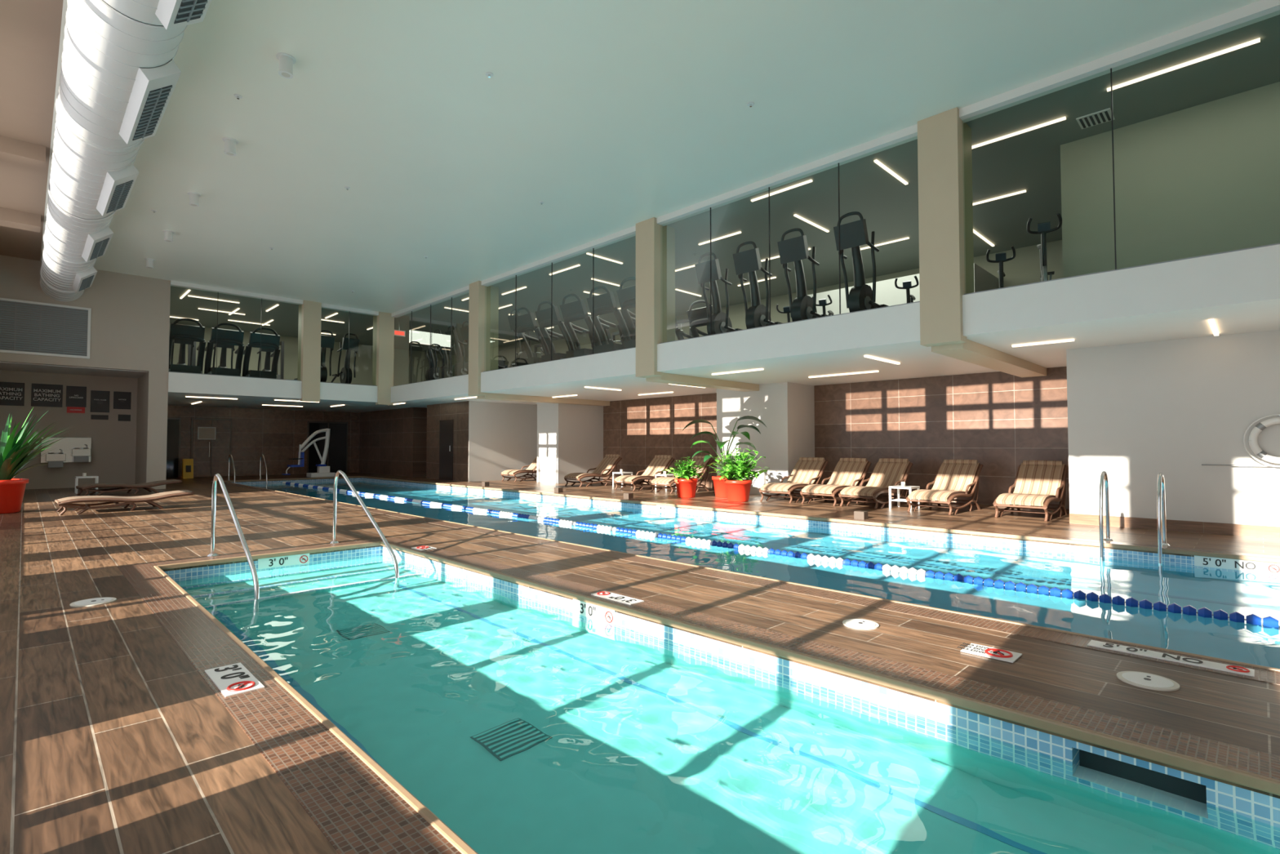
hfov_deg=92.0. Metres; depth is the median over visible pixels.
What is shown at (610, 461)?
lounge chair
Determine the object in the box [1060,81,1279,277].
wall
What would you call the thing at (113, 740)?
floor
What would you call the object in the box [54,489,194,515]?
lounge chair
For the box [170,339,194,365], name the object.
elliptical trainer
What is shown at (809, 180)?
recessed light
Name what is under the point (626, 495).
uplight
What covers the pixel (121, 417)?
notice sign
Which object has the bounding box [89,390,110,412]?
notice sign
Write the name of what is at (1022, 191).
recessed light
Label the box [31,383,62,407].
notice sign
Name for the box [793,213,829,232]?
recessed light
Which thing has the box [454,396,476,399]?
strip light
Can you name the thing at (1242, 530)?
baseboard
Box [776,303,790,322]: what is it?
exercise bike
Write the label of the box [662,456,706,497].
plant
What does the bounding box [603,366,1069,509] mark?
wall
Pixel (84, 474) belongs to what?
side table
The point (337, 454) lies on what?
door
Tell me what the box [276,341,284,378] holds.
cable machine
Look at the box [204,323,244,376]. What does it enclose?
treadmill
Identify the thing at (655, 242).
pillar
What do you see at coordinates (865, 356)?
strip light
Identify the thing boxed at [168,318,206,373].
treadmill
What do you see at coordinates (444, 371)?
elliptical trainer
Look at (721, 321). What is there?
elliptical trainer
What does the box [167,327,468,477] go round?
wall
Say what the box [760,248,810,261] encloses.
recessed light
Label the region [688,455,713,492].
lounge chair
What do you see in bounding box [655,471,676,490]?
side table
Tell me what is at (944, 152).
pillar
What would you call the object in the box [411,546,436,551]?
depth marker
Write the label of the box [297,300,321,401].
pillar
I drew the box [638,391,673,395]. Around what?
strip light
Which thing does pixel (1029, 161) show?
ceiling
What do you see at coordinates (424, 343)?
elliptical trainer
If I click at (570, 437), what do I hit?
wall column
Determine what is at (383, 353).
pillar
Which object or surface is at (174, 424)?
door
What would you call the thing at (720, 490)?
potted palm
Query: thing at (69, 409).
notice sign
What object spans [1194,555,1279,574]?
tile
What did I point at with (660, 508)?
tile
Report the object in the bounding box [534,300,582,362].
treadmill
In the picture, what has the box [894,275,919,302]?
exercise bike
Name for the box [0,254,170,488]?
wall
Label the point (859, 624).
lid
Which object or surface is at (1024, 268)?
wall
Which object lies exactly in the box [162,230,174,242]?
recessed light
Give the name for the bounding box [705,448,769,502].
plant
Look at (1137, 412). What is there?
wall
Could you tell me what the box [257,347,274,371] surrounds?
elliptical trainer
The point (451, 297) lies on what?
window
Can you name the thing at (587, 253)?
recessed light
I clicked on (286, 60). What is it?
recessed light
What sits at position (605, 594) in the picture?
depth marker
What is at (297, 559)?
tile
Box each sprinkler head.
[234,93,242,99]
[485,71,493,77]
[746,102,754,106]
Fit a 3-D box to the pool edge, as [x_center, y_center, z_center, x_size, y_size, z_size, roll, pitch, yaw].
[-3.388,1.668,13.803,5.390,0.003,28.140,2,-2,-45]
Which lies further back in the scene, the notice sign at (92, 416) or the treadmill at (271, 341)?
the treadmill at (271, 341)
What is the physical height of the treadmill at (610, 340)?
1.743 m
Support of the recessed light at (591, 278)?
in the ceiling at (1029, 161)
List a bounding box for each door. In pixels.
[165,417,181,478]
[190,417,231,477]
[306,421,347,472]
[439,419,453,479]
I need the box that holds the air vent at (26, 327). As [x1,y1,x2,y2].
[0,297,91,359]
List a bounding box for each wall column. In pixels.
[537,402,603,483]
[716,382,815,496]
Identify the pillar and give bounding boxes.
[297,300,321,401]
[372,311,394,404]
[468,280,609,405]
[635,217,759,391]
[917,106,1047,377]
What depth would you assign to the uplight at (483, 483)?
19.11 m
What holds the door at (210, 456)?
in the wall at (276, 434)
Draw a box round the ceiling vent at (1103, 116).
[1075,107,1115,128]
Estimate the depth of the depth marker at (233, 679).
3.28 m
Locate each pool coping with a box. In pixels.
[153,541,1279,853]
[223,475,1279,671]
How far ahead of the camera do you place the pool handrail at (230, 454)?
22.20 m
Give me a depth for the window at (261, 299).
19.21 m
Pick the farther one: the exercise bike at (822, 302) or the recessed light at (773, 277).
the recessed light at (773, 277)
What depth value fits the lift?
24.89 m
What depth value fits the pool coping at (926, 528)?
8.22 m
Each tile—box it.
[257,553,309,568]
[573,599,614,624]
[656,505,675,512]
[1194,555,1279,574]
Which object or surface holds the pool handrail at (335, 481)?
on the basin at (1258, 806)
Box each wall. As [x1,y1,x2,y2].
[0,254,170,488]
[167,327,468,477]
[359,400,537,481]
[497,240,1062,366]
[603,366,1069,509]
[807,262,998,315]
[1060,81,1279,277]
[1066,329,1279,526]
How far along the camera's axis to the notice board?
24.83 m
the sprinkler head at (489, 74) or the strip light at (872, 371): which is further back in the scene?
the strip light at (872, 371)
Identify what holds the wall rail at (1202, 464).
attached to the wall at (1137, 412)
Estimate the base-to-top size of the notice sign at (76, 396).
0.620 m
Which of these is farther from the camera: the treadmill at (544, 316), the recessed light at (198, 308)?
the recessed light at (198, 308)
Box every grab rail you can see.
[1098,471,1112,557]
[1156,471,1169,563]
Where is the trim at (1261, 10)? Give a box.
[170,0,1279,317]
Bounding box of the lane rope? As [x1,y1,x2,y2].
[282,481,1279,627]
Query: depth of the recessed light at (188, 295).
20.13 m
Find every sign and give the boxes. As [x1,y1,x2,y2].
[0,382,24,405]
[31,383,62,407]
[66,386,86,407]
[66,406,84,413]
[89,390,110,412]
[90,414,108,419]
[113,391,131,408]
[117,414,130,421]
[181,458,193,478]
[394,319,405,337]
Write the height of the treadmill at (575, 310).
1.743 m
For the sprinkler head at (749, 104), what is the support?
attached to the ceiling at (615, 116)
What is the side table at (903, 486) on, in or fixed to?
on the floor
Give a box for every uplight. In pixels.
[481,481,488,486]
[554,487,563,493]
[623,492,633,498]
[853,510,867,519]
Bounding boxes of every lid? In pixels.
[69,596,116,607]
[842,618,879,629]
[1116,671,1179,691]
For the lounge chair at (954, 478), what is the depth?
12.08 m
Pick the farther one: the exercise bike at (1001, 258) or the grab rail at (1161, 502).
the exercise bike at (1001, 258)
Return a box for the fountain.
[40,436,91,467]
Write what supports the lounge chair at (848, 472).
on the floor
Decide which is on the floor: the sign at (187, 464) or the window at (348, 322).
the sign at (187, 464)
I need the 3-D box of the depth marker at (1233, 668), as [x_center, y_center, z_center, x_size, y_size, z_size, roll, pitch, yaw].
[3.104,1.352,3.646,0.130,0.013,0.740,2,-2,-45]
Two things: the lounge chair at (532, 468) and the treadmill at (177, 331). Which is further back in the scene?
the lounge chair at (532, 468)
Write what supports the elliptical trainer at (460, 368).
on the floor
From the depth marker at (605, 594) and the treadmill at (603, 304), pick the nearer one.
the depth marker at (605, 594)
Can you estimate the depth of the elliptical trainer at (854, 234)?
10.91 m
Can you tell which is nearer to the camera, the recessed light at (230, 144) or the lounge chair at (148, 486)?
the recessed light at (230, 144)
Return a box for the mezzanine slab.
[167,244,1279,412]
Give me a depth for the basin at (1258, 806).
3.18 m
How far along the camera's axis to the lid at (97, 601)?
4.90 m
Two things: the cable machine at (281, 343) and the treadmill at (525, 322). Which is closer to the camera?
the treadmill at (525, 322)
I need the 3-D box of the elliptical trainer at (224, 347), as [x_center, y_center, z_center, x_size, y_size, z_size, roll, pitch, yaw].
[-15.312,-2.447,22.533,0.665,1.920,1.822,2,-2,-45]
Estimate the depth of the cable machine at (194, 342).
23.46 m
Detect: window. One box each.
[168,298,301,381]
[320,322,377,386]
[395,297,468,386]
[483,248,635,372]
[659,162,919,343]
[964,67,1279,294]
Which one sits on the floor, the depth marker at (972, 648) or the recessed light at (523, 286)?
the depth marker at (972, 648)
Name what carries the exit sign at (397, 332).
hanging from the ceiling at (1029, 161)
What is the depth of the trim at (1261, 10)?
9.49 m
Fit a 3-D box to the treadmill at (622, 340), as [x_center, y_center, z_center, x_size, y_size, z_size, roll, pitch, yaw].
[0.318,-2.456,19.318,2.094,1.743,1.010,2,-2,-45]
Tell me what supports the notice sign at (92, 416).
attached to the wall at (130, 315)
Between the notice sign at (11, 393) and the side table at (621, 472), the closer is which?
the notice sign at (11, 393)
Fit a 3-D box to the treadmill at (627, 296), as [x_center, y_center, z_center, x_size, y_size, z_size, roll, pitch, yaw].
[0.452,-2.585,15.077,2.094,1.743,1.010,2,-2,-45]
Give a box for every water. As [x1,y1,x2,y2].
[173,554,1279,853]
[246,480,1279,668]
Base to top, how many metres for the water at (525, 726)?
0.015 m
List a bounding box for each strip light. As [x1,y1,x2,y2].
[185,395,237,399]
[262,404,302,406]
[274,399,319,402]
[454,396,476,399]
[552,394,577,397]
[584,386,621,391]
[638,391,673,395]
[711,368,763,375]
[808,370,878,377]
[863,355,900,364]
[1012,338,1074,346]
[1208,319,1218,336]
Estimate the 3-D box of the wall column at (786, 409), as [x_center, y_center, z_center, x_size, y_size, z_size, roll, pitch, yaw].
[3.317,0.339,16.432,1.300,2.820,2.200,2,-2,-45]
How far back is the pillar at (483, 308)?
18.39 m
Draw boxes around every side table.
[74,472,98,493]
[612,469,632,487]
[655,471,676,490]
[888,481,919,509]
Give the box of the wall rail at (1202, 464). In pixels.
[1201,463,1279,466]
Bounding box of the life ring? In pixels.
[1243,413,1279,466]
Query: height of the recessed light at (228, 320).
0.028 m
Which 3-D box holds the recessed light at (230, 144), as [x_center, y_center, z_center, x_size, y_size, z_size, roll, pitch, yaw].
[-6.510,-4.445,9.817,0.220,0.217,0.220,2,-2,-45]
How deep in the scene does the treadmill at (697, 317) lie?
16.80 m
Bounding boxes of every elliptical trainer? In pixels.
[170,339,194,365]
[212,343,235,368]
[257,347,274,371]
[320,329,334,382]
[330,333,359,383]
[418,332,439,380]
[431,328,453,378]
[444,324,468,376]
[459,320,468,373]
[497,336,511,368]
[507,308,537,365]
[694,252,742,334]
[732,240,782,328]
[777,227,829,321]
[833,211,888,312]
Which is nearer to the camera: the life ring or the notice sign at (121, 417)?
the life ring
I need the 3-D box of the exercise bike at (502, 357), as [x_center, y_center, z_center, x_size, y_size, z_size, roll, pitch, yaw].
[-5.115,-2.067,24.063,0.500,1.253,1.159,-1,-2,34]
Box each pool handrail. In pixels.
[207,473,259,599]
[226,453,235,483]
[258,453,267,484]
[329,470,399,577]
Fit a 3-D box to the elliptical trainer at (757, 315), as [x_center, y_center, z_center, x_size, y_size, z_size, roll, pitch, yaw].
[2.698,-2.737,12.977,0.665,1.920,1.822,-2,-2,43]
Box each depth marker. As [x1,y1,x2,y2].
[204,662,264,697]
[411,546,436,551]
[591,591,644,604]
[957,642,1022,662]
[1087,640,1254,676]
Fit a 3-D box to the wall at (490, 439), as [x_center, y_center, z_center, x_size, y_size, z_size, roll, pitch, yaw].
[-8.333,0.649,26.630,3.800,2.820,10.500,2,-2,-45]
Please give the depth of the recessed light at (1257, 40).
7.72 m
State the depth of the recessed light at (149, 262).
16.04 m
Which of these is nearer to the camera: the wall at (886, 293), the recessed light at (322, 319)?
the wall at (886, 293)
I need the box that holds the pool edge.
[210,475,1279,684]
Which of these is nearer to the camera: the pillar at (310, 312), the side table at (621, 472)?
the side table at (621, 472)
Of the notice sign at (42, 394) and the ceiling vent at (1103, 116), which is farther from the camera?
the notice sign at (42, 394)
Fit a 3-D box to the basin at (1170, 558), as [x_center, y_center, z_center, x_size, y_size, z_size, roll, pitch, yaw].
[-3.388,2.225,13.786,5.150,0.990,27.900,2,-2,-45]
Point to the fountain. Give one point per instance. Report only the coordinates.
(66, 450)
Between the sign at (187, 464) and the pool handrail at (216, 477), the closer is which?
the pool handrail at (216, 477)
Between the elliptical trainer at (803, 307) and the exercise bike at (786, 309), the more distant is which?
the exercise bike at (786, 309)
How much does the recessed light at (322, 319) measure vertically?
0.028 m
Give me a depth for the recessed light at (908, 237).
14.54 m
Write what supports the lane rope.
on the pool water at (1246, 593)
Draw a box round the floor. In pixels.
[0,472,1279,853]
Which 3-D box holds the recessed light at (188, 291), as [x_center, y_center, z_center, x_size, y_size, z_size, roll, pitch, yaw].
[-14.356,-4.184,19.500,0.048,0.028,1.500,2,-2,-45]
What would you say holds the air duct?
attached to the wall
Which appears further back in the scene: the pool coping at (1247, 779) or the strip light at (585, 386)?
the strip light at (585, 386)
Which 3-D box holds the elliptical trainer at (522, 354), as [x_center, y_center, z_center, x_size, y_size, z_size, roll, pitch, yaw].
[-3.143,-2.555,18.978,1.822,1.920,0.665,2,-2,-45]
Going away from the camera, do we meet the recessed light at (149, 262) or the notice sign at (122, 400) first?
the recessed light at (149, 262)
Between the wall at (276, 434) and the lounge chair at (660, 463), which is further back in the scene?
the wall at (276, 434)
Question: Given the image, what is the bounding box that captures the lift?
[281,428,335,477]
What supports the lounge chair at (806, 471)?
on the floor
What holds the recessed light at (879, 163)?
in the ceiling at (1029, 161)
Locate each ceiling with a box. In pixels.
[0,0,1260,313]
[169,14,1279,356]
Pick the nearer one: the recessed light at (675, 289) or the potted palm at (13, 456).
the potted palm at (13, 456)
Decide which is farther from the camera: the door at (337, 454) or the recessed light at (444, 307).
the door at (337, 454)
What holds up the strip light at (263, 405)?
attached to the mezzanine slab
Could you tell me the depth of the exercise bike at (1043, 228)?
9.40 m
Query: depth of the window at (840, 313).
11.24 m
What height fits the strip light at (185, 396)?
0.028 m
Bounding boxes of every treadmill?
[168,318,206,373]
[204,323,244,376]
[241,327,280,378]
[512,306,558,365]
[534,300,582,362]
[559,293,608,358]
[586,285,635,353]
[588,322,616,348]
[616,276,635,348]
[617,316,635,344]
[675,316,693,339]
[686,299,712,337]
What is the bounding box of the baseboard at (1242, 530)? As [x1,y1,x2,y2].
[1069,513,1279,538]
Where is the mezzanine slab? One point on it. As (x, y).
(1239, 290)
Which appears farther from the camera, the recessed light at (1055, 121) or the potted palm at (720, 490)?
the potted palm at (720, 490)
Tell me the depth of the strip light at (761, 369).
12.96 m
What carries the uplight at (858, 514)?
on the floor
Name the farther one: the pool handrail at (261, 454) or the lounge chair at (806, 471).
the pool handrail at (261, 454)
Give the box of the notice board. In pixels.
[197,426,216,439]
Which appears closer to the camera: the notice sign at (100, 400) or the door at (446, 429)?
the notice sign at (100, 400)
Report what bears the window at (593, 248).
on the mezzanine slab
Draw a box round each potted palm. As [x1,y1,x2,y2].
[0,407,71,514]
[683,415,766,497]
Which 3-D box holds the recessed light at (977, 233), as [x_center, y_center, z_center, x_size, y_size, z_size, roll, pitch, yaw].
[7.803,-4.347,14.126,1.800,0.028,0.048,2,-2,-45]
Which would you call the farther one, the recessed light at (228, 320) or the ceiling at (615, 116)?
the recessed light at (228, 320)
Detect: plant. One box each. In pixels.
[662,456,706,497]
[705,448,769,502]
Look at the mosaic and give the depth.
2.81 m
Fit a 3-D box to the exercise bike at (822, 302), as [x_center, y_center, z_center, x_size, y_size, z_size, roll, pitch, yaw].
[4.392,-2.357,14.519,0.500,1.253,1.159,-1,-2,31]
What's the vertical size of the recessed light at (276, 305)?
0.028 m
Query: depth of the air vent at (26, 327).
16.20 m
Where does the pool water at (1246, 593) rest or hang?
in the basin at (1170, 558)
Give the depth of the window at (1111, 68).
7.70 m
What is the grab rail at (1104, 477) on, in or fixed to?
attached to the floor
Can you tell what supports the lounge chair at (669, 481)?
on the floor
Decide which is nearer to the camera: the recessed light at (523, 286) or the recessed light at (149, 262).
the recessed light at (149, 262)
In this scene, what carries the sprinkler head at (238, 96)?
attached to the ceiling at (615, 116)
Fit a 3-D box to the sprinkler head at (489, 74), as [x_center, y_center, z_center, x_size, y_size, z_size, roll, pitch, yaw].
[-1.966,-4.587,8.066,0.100,0.040,0.100,2,-2,-45]
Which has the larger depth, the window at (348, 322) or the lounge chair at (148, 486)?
the window at (348, 322)
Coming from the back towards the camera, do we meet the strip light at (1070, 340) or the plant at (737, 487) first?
the plant at (737, 487)
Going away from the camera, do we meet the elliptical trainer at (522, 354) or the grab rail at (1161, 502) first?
the grab rail at (1161, 502)
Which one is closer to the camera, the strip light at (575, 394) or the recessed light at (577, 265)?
the recessed light at (577, 265)
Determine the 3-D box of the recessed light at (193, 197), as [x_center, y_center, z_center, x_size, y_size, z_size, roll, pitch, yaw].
[-8.592,-4.382,11.906,0.220,0.217,0.220,2,-2,-45]
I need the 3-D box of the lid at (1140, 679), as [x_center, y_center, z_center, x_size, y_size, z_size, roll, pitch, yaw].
[2.693,1.344,3.279,0.260,0.013,0.260,2,-2,-45]
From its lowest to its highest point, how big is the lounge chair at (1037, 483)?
0.994 m
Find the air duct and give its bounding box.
[40,0,211,301]
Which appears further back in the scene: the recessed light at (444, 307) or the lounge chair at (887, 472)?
the recessed light at (444, 307)
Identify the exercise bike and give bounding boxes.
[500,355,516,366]
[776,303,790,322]
[811,294,833,315]
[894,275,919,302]
[986,245,1015,288]
[1026,213,1062,281]
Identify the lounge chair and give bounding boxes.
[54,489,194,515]
[75,479,182,495]
[500,456,537,481]
[564,453,622,487]
[613,454,674,491]
[648,474,677,493]
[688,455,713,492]
[759,457,828,503]
[800,457,871,506]
[838,457,913,509]
[906,459,982,515]
[992,460,1068,521]
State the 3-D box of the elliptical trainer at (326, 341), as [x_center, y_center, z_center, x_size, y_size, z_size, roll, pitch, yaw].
[-11.705,-2.449,22.456,0.665,1.920,1.822,2,-2,-45]
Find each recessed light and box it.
[144,257,155,268]
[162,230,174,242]
[179,289,190,298]
[186,191,200,206]
[187,295,239,303]
[198,307,244,315]
[222,137,238,155]
[227,320,270,325]
[266,304,279,311]
[275,52,296,78]
[321,319,344,323]
[444,306,468,311]
[501,286,526,294]
[549,264,580,275]
[586,252,622,264]
[591,278,619,286]
[675,264,694,271]
[675,288,701,296]
[698,231,741,244]
[737,276,776,286]
[751,179,812,201]
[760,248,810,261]
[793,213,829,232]
[860,236,909,249]
[874,159,907,184]
[971,116,1066,149]
[973,190,1026,205]
[973,229,994,246]
[1106,37,1260,91]
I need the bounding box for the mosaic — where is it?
[117,537,1279,853]
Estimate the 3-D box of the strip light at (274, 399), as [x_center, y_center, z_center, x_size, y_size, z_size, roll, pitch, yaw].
[-11.913,-0.902,21.483,1.400,0.028,0.048,2,-2,-45]
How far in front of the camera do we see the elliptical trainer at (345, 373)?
22.58 m
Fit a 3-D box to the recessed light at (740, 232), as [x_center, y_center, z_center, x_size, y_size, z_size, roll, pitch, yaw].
[1.828,-4.344,14.242,0.048,0.028,1.200,2,-2,-45]
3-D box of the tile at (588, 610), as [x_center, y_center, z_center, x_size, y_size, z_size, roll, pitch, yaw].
[-0.385,1.514,5.051,0.013,0.125,0.520,2,-2,-45]
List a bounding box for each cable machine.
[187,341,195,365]
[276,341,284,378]
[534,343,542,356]
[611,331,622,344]
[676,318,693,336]
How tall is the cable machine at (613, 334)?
2.150 m
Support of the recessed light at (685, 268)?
in the ceiling at (1029, 161)
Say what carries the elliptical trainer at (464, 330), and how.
on the floor
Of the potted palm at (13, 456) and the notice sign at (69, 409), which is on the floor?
the potted palm at (13, 456)
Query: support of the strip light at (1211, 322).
attached to the mezzanine slab
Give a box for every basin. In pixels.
[164,546,1279,827]
[232,477,1194,565]

